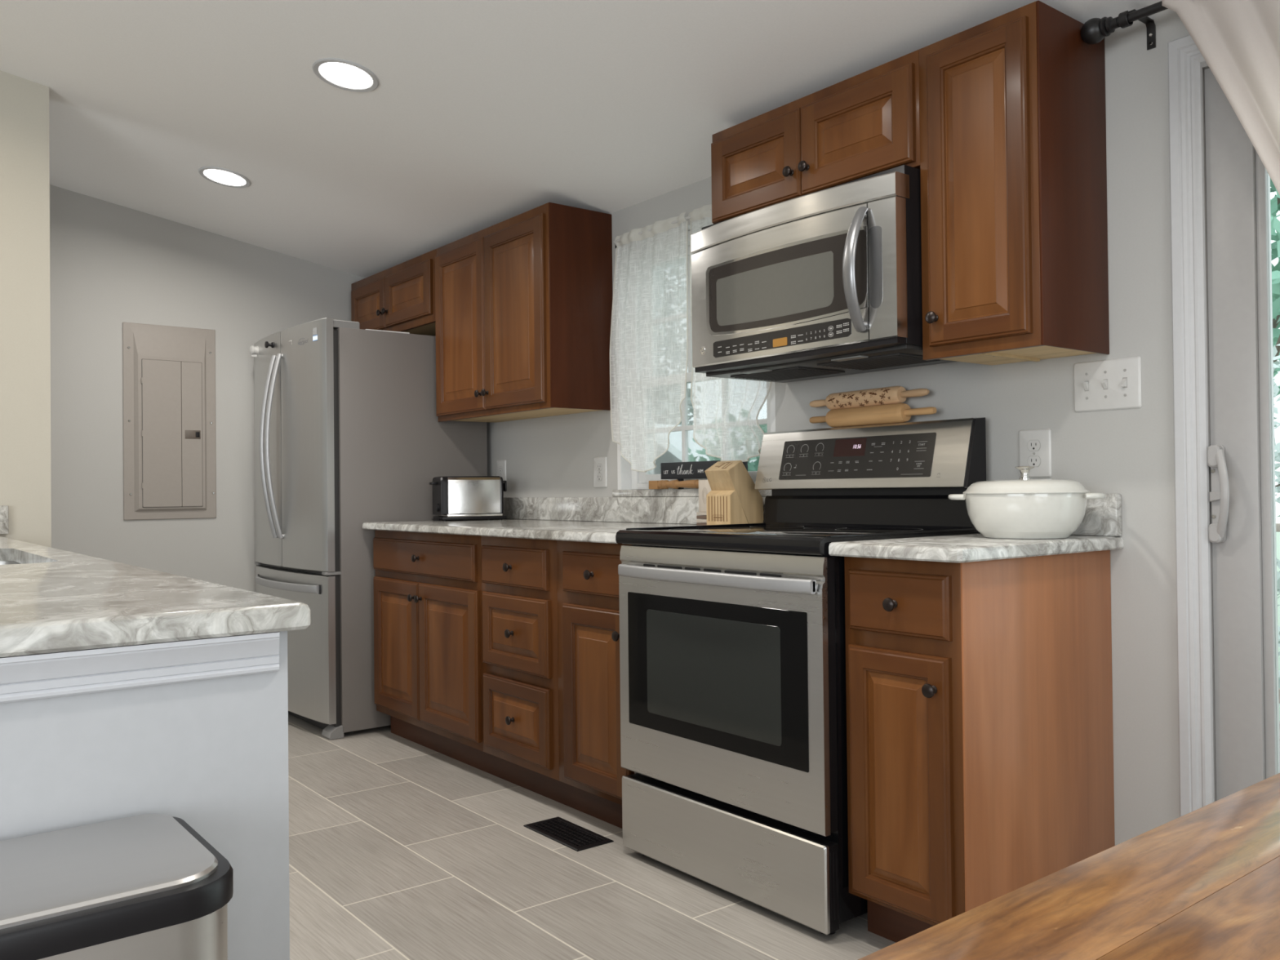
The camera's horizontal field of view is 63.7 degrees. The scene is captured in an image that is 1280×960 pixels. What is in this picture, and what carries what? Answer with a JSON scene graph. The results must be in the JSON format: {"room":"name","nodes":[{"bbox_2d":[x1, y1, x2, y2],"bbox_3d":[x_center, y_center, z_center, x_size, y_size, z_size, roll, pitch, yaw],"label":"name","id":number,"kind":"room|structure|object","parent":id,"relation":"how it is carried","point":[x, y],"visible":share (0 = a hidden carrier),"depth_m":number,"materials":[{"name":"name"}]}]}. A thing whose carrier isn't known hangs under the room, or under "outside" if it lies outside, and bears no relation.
{"room":"kitchen","nodes":[
{"label":"kitchen","id":0,"kind":"room"},
{"bbox_2d":[0,70,51,547],"bbox_3d":[-3.418,-0.408,2.525,3.443,3.015,0.115,0,-1,-38],"label":"wall","id":1,"kind":"structure","parent":0,"point":[25,486],"depth_m":3.50,"materials":[{"name":"beige paint"}]},
{"bbox_2d":[0,505,8,533],"bbox_3d":[-2.433,0.134,3.200,0.805,0.096,0.023,0,-1,-38],"label":"backsplash","id":2,"kind":"structure","parent":1,"relation":"attached to","point":[4,510],"depth_m":3.43,"materials":[{"name":"stone"}]},
{"bbox_2d":[49,184,364,591],"bbox_3d":[-3.334,-0.393,4.049,5.460,3.015,0.100,0,-1,-38],"label":"wall","id":3,"kind":"structure","parent":0,"point":[112,264],"depth_m":4.82,"materials":[{"name":"paint"}]},
{"bbox_2d":[122,322,216,519],"bbox_3d":[-2.209,-0.271,4.851,0.410,0.912,0.027,0,-1,-38],"label":"breaker panel","id":4,"kind":"object","parent":3,"relation":"attached to","point":[169,372],"visible":1,"depth_m":4.84,"materials":[{"name":"beige metal"}]},
{"bbox_2d":[0,0,1167,278],"bbox_3d":[-0.924,-1.572,0.877,5.570,1.014,8.140,0,-1,-38],"label":"ceiling","id":5,"kind":"structure","parent":0,"point":[481,114],"depth_m":3.29,"materials":[{"name":"paint"}]},
{"bbox_2d":[198,166,250,187],"bbox_3d":[-1.700,-1.239,4.218,0.200,0.038,0.202,0,-1,-38],"label":"recessed light","id":6,"kind":"object","parent":5,"relation":"in","point":[222,176],"visible":1,"depth_m":4.21,"materials":[{"name":"white paint"}]},
{"bbox_2d":[312,57,379,92],"bbox_3d":[-0.915,-1.259,3.207,0.200,0.038,0.202,0,-1,-38],"label":"recessed light","id":7,"kind":"object","parent":5,"relation":"in","point":[344,74],"visible":1,"depth_m":3.20,"materials":[{"name":"white paint"}]},
{"bbox_2d":[288,713,895,959],"bbox_3d":[-0.947,1.106,0.809,5.440,0.100,8.140,0,-1,-38],"label":"floor","id":8,"kind":"structure","parent":0,"point":[401,848],"depth_m":2.72,"materials":[{"name":"tile"}]},
{"bbox_2d":[0,813,233,959],"bbox_3d":[-0.575,0.698,0.849,0.435,0.709,0.280,0,-1,-38],"label":"trash can","id":9,"kind":"object","parent":8,"relation":"on","point":[148,886],"visible":1,"depth_m":0.88,"materials":[{"name":"metal"}]},
{"bbox_2d":[0,631,289,959],"bbox_3d":[-1.547,0.633,2.070,0.697,0.884,2.880,0,-1,-38],"label":"base cabinet","id":10,"kind":"object","parent":8,"relation":"on","point":[195,731],"visible":0.68,"depth_m":1.10,"materials":[{"name":"white paint"}]},
{"bbox_2d":[0,536,311,657],"bbox_3d":[-1.562,0.176,2.064,0.768,0.030,2.885,0,-1,-38],"label":"countertop","id":11,"kind":"structure","parent":10,"relation":"on","point":[56,600],"depth_m":1.15,"materials":[{"name":"stone"}]},
{"bbox_2d":[0,560,22,564],"bbox_3d":[-1.476,0.282,2.095,0.472,0.184,0.770,0,-1,-38],"label":"sink","id":12,"kind":"object","parent":11,"relation":"in","point":[2,562],"visible":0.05,"depth_m":2.50,"materials":[{"name":"metal"}]},
{"bbox_2d":[253,317,487,740],"bbox_3d":[-1.349,0.211,4.910,0.888,1.782,0.936,0,-1,-38],"label":"refrigerator","id":13,"kind":"object","parent":8,"relation":"on","point":[348,433],"visible":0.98,"depth_m":4.48,"materials":[{"name":"metal"}]},
{"bbox_2d":[249,345,258,356],"bbox_3d":[-1.865,-0.622,4.974,0.035,0.054,0.044,0,-1,-38],"label":"timer","id":14,"kind":"object","parent":13,"relation":"attached to","point":[254,351],"visible":1,"depth_m":4.96,"materials":[{"name":"white plastic"}]},
{"bbox_2d":[264,341,274,347],"bbox_3d":[-1.709,-0.623,4.746,0.036,0.030,0.030,0,-1,-38],"label":"magnet","id":15,"kind":"object","parent":13,"relation":"attached to","point":[267,344],"visible":1,"depth_m":4.74,"materials":[{"name":"black plastic"}]},
{"bbox_2d":[364,328,409,333],"bbox_3d":[-1.137,-0.654,4.587,0.209,0.006,0.121,0,-1,-32],"label":"paper","id":16,"kind":"object","parent":13,"relation":"on","point":[365,329],"visible":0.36,"depth_m":4.54,"materials":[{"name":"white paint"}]},
{"bbox_2d":[373,529,499,777],"bbox_3d":[-0.631,0.645,4.241,0.657,0.884,0.920,0,-1,-38],"label":"base cabinet","id":17,"kind":"object","parent":8,"relation":"on","point":[428,642],"visible":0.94,"depth_m":3.99,"materials":[{"name":"brown wood"}]},
{"bbox_2d":[362,519,696,543],"bbox_3d":[-0.362,0.182,3.892,0.663,0.030,1.846,0,-1,-38],"label":"countertop","id":18,"kind":"structure","parent":17,"relation":"on","point":[555,530],"depth_m":3.69,"materials":[{"name":"stone"}]},
{"bbox_2d":[429,475,506,520],"bbox_3d":[-0.764,0.081,4.562,0.331,0.194,0.180,0,-1,-24],"label":"toaster","id":19,"kind":"object","parent":18,"relation":"on","point":[454,497],"visible":0.98,"depth_m":4.49,"materials":[{"name":"metal"}]},
{"bbox_2d":[696,480,711,525],"bbox_3d":[0.254,0.078,3.488,0.076,0.157,0.105,0,-1,-38],"label":"holder","id":20,"kind":"object","parent":18,"relation":"on","point":[704,488],"visible":0.43,"depth_m":3.49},
{"bbox_2d":[704,460,763,524],"bbox_3d":[0.310,0.046,3.377,0.158,0.217,0.114,0,-1,-38],"label":"knife block","id":21,"kind":"object","parent":18,"relation":"on","point":[732,498],"visible":0.93,"depth_m":3.33,"materials":[{"name":"brown wood"}]},
{"bbox_2d":[480,536,576,809],"bbox_3d":[-0.195,0.635,3.686,0.657,0.884,0.492,0,-1,-38],"label":"base cabinet","id":22,"kind":"object","parent":8,"relation":"on","point":[519,575],"visible":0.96,"depth_m":3.47,"materials":[{"name":"brown wood"}]},
{"bbox_2d":[523,816,613,851],"bbox_3d":[-0.219,1.068,3.118,0.131,0.005,0.293,0,-1,-38],"label":"floor vent","id":23,"kind":"object","parent":8,"relation":"in","point":[573,836],"visible":1,"depth_m":3.10,"materials":[{"name":"black metal"}]},
{"bbox_2d":[533,818,603,846],"bbox_3d":[-0.220,1.067,3.118,0.089,0.003,0.249,0,-1,-38],"label":"grille","id":24,"kind":"object","parent":23,"relation":"attached to","point":[564,831],"depth_m":3.11,"materials":[{"name":"black plastic"}]},
{"bbox_2d":[556,540,634,828],"bbox_3d":[0.084,0.628,3.331,0.657,0.884,0.411,0,-1,-38],"label":"base cabinet","id":25,"kind":"object","parent":8,"relation":"on","point":[588,599],"visible":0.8,"depth_m":3.16,"materials":[{"name":"brown wood"}]},
{"bbox_2d":[615,417,986,934],"bbox_3d":[0.410,0.451,2.831,0.705,1.222,0.784,0,-1,-38],"label":"electric range","id":26,"kind":"object","parent":8,"relation":"on","point":[732,637],"visible":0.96,"depth_m":2.65,"materials":[{"name":"silver metal"}]},
{"bbox_2d":[615,522,980,555],"bbox_3d":[0.415,0.155,2.837,0.627,0.044,0.773,0,-1,-38],"label":"cooktop","id":27,"kind":"object","parent":26,"relation":"in","point":[765,539],"depth_m":2.69,"materials":[{"name":"black glass"}]},
{"bbox_2d":[808,403,936,427],"bbox_3d":[0.674,-0.189,3.025,0.056,0.056,0.456,0,-1,-38],"label":"rolling pin","id":28,"kind":"object","parent":26,"relation":"on","point":[897,412],"visible":1,"depth_m":2.99,"materials":[{"name":"brown wood"}]},
{"bbox_2d":[809,386,928,409],"bbox_3d":[0.670,-0.242,3.050,0.053,0.054,0.440,0,-1,-38],"label":"rolling pin","id":29,"kind":"object","parent":28,"relation":"on","point":[893,394],"visible":0.99,"depth_m":3.02,"materials":[{"name":"brown wood"}]},
{"bbox_2d":[844,550,1115,942],"bbox_3d":[0.796,0.612,2.426,0.657,0.884,0.316,0,-1,-38],"label":"base cabinet","id":30,"kind":"object","parent":8,"relation":"on","point":[980,735],"visible":0.9,"depth_m":2.26,"materials":[{"name":"brown wood"}]},
{"bbox_2d":[828,533,1123,562],"bbox_3d":[0.799,0.154,2.416,0.663,0.030,0.348,0,-1,-38],"label":"countertop","id":31,"kind":"structure","parent":30,"relation":"on","point":[968,548],"depth_m":2.26,"materials":[{"name":"stone"}]},
{"bbox_2d":[947,466,1106,538],"bbox_3d":[0.928,0.053,2.479,0.287,0.170,0.344,0,-1,-38],"label":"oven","id":32,"kind":"object","parent":31,"relation":"on","point":[1024,507],"visible":1,"depth_m":2.37,"materials":[{"name":"beige ceramic"}]},
{"bbox_2d":[857,773,1279,959],"bbox_3d":[0.717,0.659,0.440,1.480,0.750,1.007,0,-1,-38],"label":"dining table","id":33,"kind":"object","parent":8,"relation":"on","point":[1203,883],"visible":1,"depth_m":0.70,"materials":[{"name":"brown wood"}]},
{"bbox_2d":[486,8,1190,845],"bbox_3d":[1.226,-0.023,2.540,0.160,2.146,7.900,0,-1,-38],"label":"wall","id":34,"kind":"structure","parent":0,"point":[1129,453],"depth_m":2.49,"materials":[{"name":"paint"}]},
{"bbox_2d":[351,248,436,336],"bbox_3d":[-1.119,-0.876,5.109,0.344,0.325,0.968,0,-1,-38],"label":"upper cabinet","id":35,"kind":"object","parent":34,"relation":"attached to","point":[401,297],"visible":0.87,"depth_m":4.93,"materials":[{"name":"brown wood"}]},
{"bbox_2d":[496,459,506,480],"bbox_3d":[-0.646,-0.030,4.783,0.007,0.126,0.084,0,-1,-38],"label":"wall outlet","id":36,"kind":"object","parent":34,"relation":"attached to","point":[500,464],"visible":0.69,"depth_m":4.77,"materials":[{"name":"white plastic"}]},
{"bbox_2d":[498,466,502,472],"bbox_3d":[-0.648,-0.050,4.781,0.002,0.029,0.037,0,-1,-38],"label":"receptacle","id":37,"kind":"object","parent":36,"relation":"attached to","point":[500,468],"depth_m":4.78,"materials":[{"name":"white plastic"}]},
{"bbox_2d":[435,202,612,422],"bbox_3d":[-0.530,-0.661,4.361,0.344,0.783,0.928,0,-1,-38],"label":"upper cabinet","id":38,"kind":"object","parent":34,"relation":"attached to","point":[523,301],"visible":0.98,"depth_m":4.07,"materials":[{"name":"brown wood"}]},
{"bbox_2d":[593,456,607,488],"bbox_3d":[-0.163,-0.032,4.169,0.007,0.126,0.089,0,-1,-38],"label":"wall outlet","id":39,"kind":"object","parent":34,"relation":"attached to","point":[600,464],"visible":1,"depth_m":4.16,"materials":[{"name":"white plastic"}]},
{"bbox_2d":[596,473,602,480],"bbox_3d":[-0.164,-0.011,4.167,0.002,0.029,0.037,0,-1,-38],"label":"receptacle","id":40,"kind":"object","parent":39,"relation":"attached to","point":[599,476],"depth_m":4.16,"materials":[{"name":"white plastic"}]},
{"bbox_2d":[596,463,602,471],"bbox_3d":[-0.165,-0.052,4.167,0.002,0.029,0.037,0,-1,-38],"label":"receptacle","id":41,"kind":"object","parent":39,"relation":"attached to","point":[599,466],"depth_m":4.16,"materials":[{"name":"white plastic"}]},
{"bbox_2d":[502,497,765,524],"bbox_3d":[-0.110,0.117,4.091,0.021,0.098,1.846,0,-1,-38],"label":"backsplash","id":42,"kind":"structure","parent":34,"relation":"attached to","point":[677,510],"depth_m":4.10,"materials":[{"name":"stone"}]},
{"bbox_2d":[612,488,771,497],"bbox_3d":[0.199,0.047,3.739,0.072,0.028,0.912,0,-1,-38],"label":"window sill","id":43,"kind":"structure","parent":34,"relation":"attached to","point":[656,492],"depth_m":3.83,"materials":[{"name":"stone"}]},
{"bbox_2d":[648,479,698,488],"bbox_3d":[0.136,0.016,3.745,0.034,0.034,0.297,0,-1,-38],"label":"spindle","id":44,"kind":"object","parent":43,"relation":"on","point":[674,484],"visible":0.91,"depth_m":3.75,"materials":[{"name":"brown wood"}]},
{"bbox_2d":[660,460,747,488],"bbox_3d":[0.222,-0.018,3.680,0.024,0.098,0.443,0,-1,-38],"label":"table sign","id":45,"kind":"object","parent":43,"relation":"on","point":[680,471],"visible":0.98,"depth_m":3.73,"materials":[{"name":"black wood"}]},
{"bbox_2d":[615,219,775,489],"bbox_3d":[0.234,-0.457,3.791,0.150,0.979,0.870,0,-1,-38],"label":"window","id":46,"kind":"structure","parent":34,"relation":"in","point":[682,447],"depth_m":3.87,"materials":[{"name":"white plastic"}]},
{"bbox_2d":[613,208,711,243],"bbox_3d":[0.176,-0.935,3.697,0.049,0.010,0.843,0,-1,-38],"label":"rod","id":47,"kind":"object","parent":46,"relation":"attached to","point":[689,216],"visible":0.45,"depth_m":3.74,"materials":[{"name":"white metal"}]},
{"bbox_2d":[609,212,688,472],"bbox_3d":[0.028,-0.492,3.861,0.047,0.924,0.480,0,-1,-38],"label":"sheer curtain","id":48,"kind":"object","parent":47,"relation":"hanging from","point":[649,337],"visible":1,"depth_m":3.86,"materials":[{"name":"fabric"}]},
{"bbox_2d":[688,204,772,462],"bbox_3d":[0.298,-0.509,3.520,0.047,0.902,0.419,0,-1,-37],"label":"sheer curtain","id":49,"kind":"object","parent":47,"relation":"hanging from","point":[726,411],"visible":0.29,"depth_m":3.53,"materials":[{"name":"fabric"}]},
{"bbox_2d":[711,49,919,223],"bbox_3d":[0.562,-0.932,2.971,0.344,0.292,0.772,0,-1,-38],"label":"upper cabinet","id":50,"kind":"object","parent":34,"relation":"attached to","point":[866,123],"visible":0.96,"depth_m":2.83,"materials":[{"name":"brown wood"}]},
{"bbox_2d":[690,164,955,382],"bbox_3d":[0.513,-0.547,2.923,0.472,0.464,0.764,0,-1,-38],"label":"microwave oven","id":51,"kind":"object","parent":50,"relation":"attached to","point":[827,282],"visible":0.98,"depth_m":2.72,"materials":[{"name":"silver metal"}]},
{"bbox_2d":[918,0,1109,365],"bbox_3d":[0.905,-0.694,2.537,0.344,0.784,0.327,0,-1,-38],"label":"upper cabinet","id":52,"kind":"object","parent":34,"relation":"attached to","point":[1013,168],"visible":0.97,"depth_m":2.42,"materials":[{"name":"brown wood"}]},
{"bbox_2d":[1018,428,1051,478],"bbox_3d":[1.021,-0.069,2.664,0.007,0.126,0.090,0,-1,-38],"label":"wall outlet","id":53,"kind":"object","parent":34,"relation":"attached to","point":[1034,445],"visible":0.94,"depth_m":2.66,"materials":[{"name":"white plastic"}]},
{"bbox_2d":[1026,440,1040,451],"bbox_3d":[1.019,-0.089,2.663,0.001,0.029,0.037,0,-1,-38],"label":"receptacle","id":54,"kind":"object","parent":53,"relation":"attached to","point":[1032,445],"depth_m":2.66,"materials":[{"name":"white plastic"}]},
{"bbox_2d":[1027,455,1040,466],"bbox_3d":[1.019,-0.048,2.663,0.001,0.029,0.037,0,-1,-38],"label":"receptacle","id":55,"kind":"object","parent":53,"relation":"attached to","point":[1033,460],"depth_m":2.66,"materials":[{"name":"white plastic"}]},
{"bbox_2d":[1070,493,1121,536],"bbox_3d":[1.048,0.087,2.615,0.025,0.102,0.346,0,-1,-38],"label":"backsplash","id":56,"kind":"structure","parent":34,"relation":"attached to","point":[1103,517],"depth_m":2.50,"materials":[{"name":"stone"}]},
{"bbox_2d":[1073,355,1142,412],"bbox_3d":[1.135,-0.232,2.511,0.016,0.124,0.168,0,-1,-38],"label":"light switch","id":57,"kind":"object","parent":34,"relation":"attached to","point":[1115,384],"visible":1,"depth_m":2.51,"materials":[{"name":"white plastic"}]},
{"bbox_2d":[1080,0,1168,50],"bbox_3d":[1.792,-1.070,1.582,0.128,0.076,2.289,0,-1,-38],"label":"curtain rod","id":58,"kind":"object","parent":34,"relation":"attached to","point":[1094,30],"visible":1,"depth_m":2.40,"materials":[{"name":"black metal"}]},
{"bbox_2d":[1161,0,1279,195],"bbox_3d":[1.404,-0.536,1.936,0.070,1.124,0.837,0,-1,-38],"label":"drape","id":59,"kind":"object","parent":58,"relation":"hanging from","point":[1238,41],"visible":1,"depth_m":2.14,"materials":[{"name":"beige fabric"}]},
{"bbox_2d":[1167,35,1213,816],"bbox_3d":[1.831,0.003,1.625,0.020,2.062,1.916,0,-1,-38],"label":"trim","id":60,"kind":"structure","parent":34,"relation":"attached to","point":[1185,60],"depth_m":2.35,"materials":[{"name":"white paint"}]},
{"bbox_2d":[1202,62,1279,801],"bbox_3d":[1.874,0.025,1.658,0.172,2.019,1.811,0,-1,-38],"label":"door","id":61,"kind":"structure","parent":34,"relation":"in","point":[1241,450],"depth_m":2.29,"materials":[{"name":"white plastic"}]},
{"bbox_2d":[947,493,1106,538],"bbox_3d":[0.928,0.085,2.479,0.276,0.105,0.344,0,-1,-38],"label":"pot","id":62,"kind":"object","parent":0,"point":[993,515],"depth_m":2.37,"materials":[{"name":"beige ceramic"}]},
{"label":"outside","id":63,"kind":"structure","parent":0,"visible":0},
{"bbox_3d":[3.415,1.180,2.394,2.975,0.030,4.800,0,-1,-38],"label":"deck","id":64,"kind":"object","parent":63,"visible":0},
{"bbox_2d":[1275,523,1279,703],"bbox_3d":[4.578,0.672,3.319,0.090,0.979,4.800,0,-1,-38],"label":"deck railing","id":65,"kind":"object","parent":64,"relation":"on","point":[1277,525],"visible":0.02,"depth_m":5.07,"materials":[{"name":"white"}]},
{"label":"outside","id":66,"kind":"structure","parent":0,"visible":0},
{"bbox_2d":[1275,531,1279,720],"bbox_3d":[14.092,1.819,22.614,44.800,0.100,65.000,0,-1,-38],"label":"ground","id":67,"kind":"structure","parent":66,"point":[1277,534],"depth_m":15.66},
{"bbox_2d":[1270,177,1279,397],"bbox_3d":[5.691,-1.767,8.989,4.637,6.977,4.014,0,-1,-20],"label":"tree","id":68,"kind":"object","parent":67,"relation":"on","point":[1275,202],"visible":0.02,"depth_m":8.78,"materials":[{"name":"green plant"}]},
{"bbox_2d":[1272,343,1279,704],"bbox_3d":[3.616,0.344,6.747,2.524,2.754,2.195,0,-1,-38],"label":"shrub","id":69,"kind":"object","parent":67,"relation":"on","point":[1276,364],"visible":0.02,"depth_m":6.69,"materials":[{"name":"green plant"}]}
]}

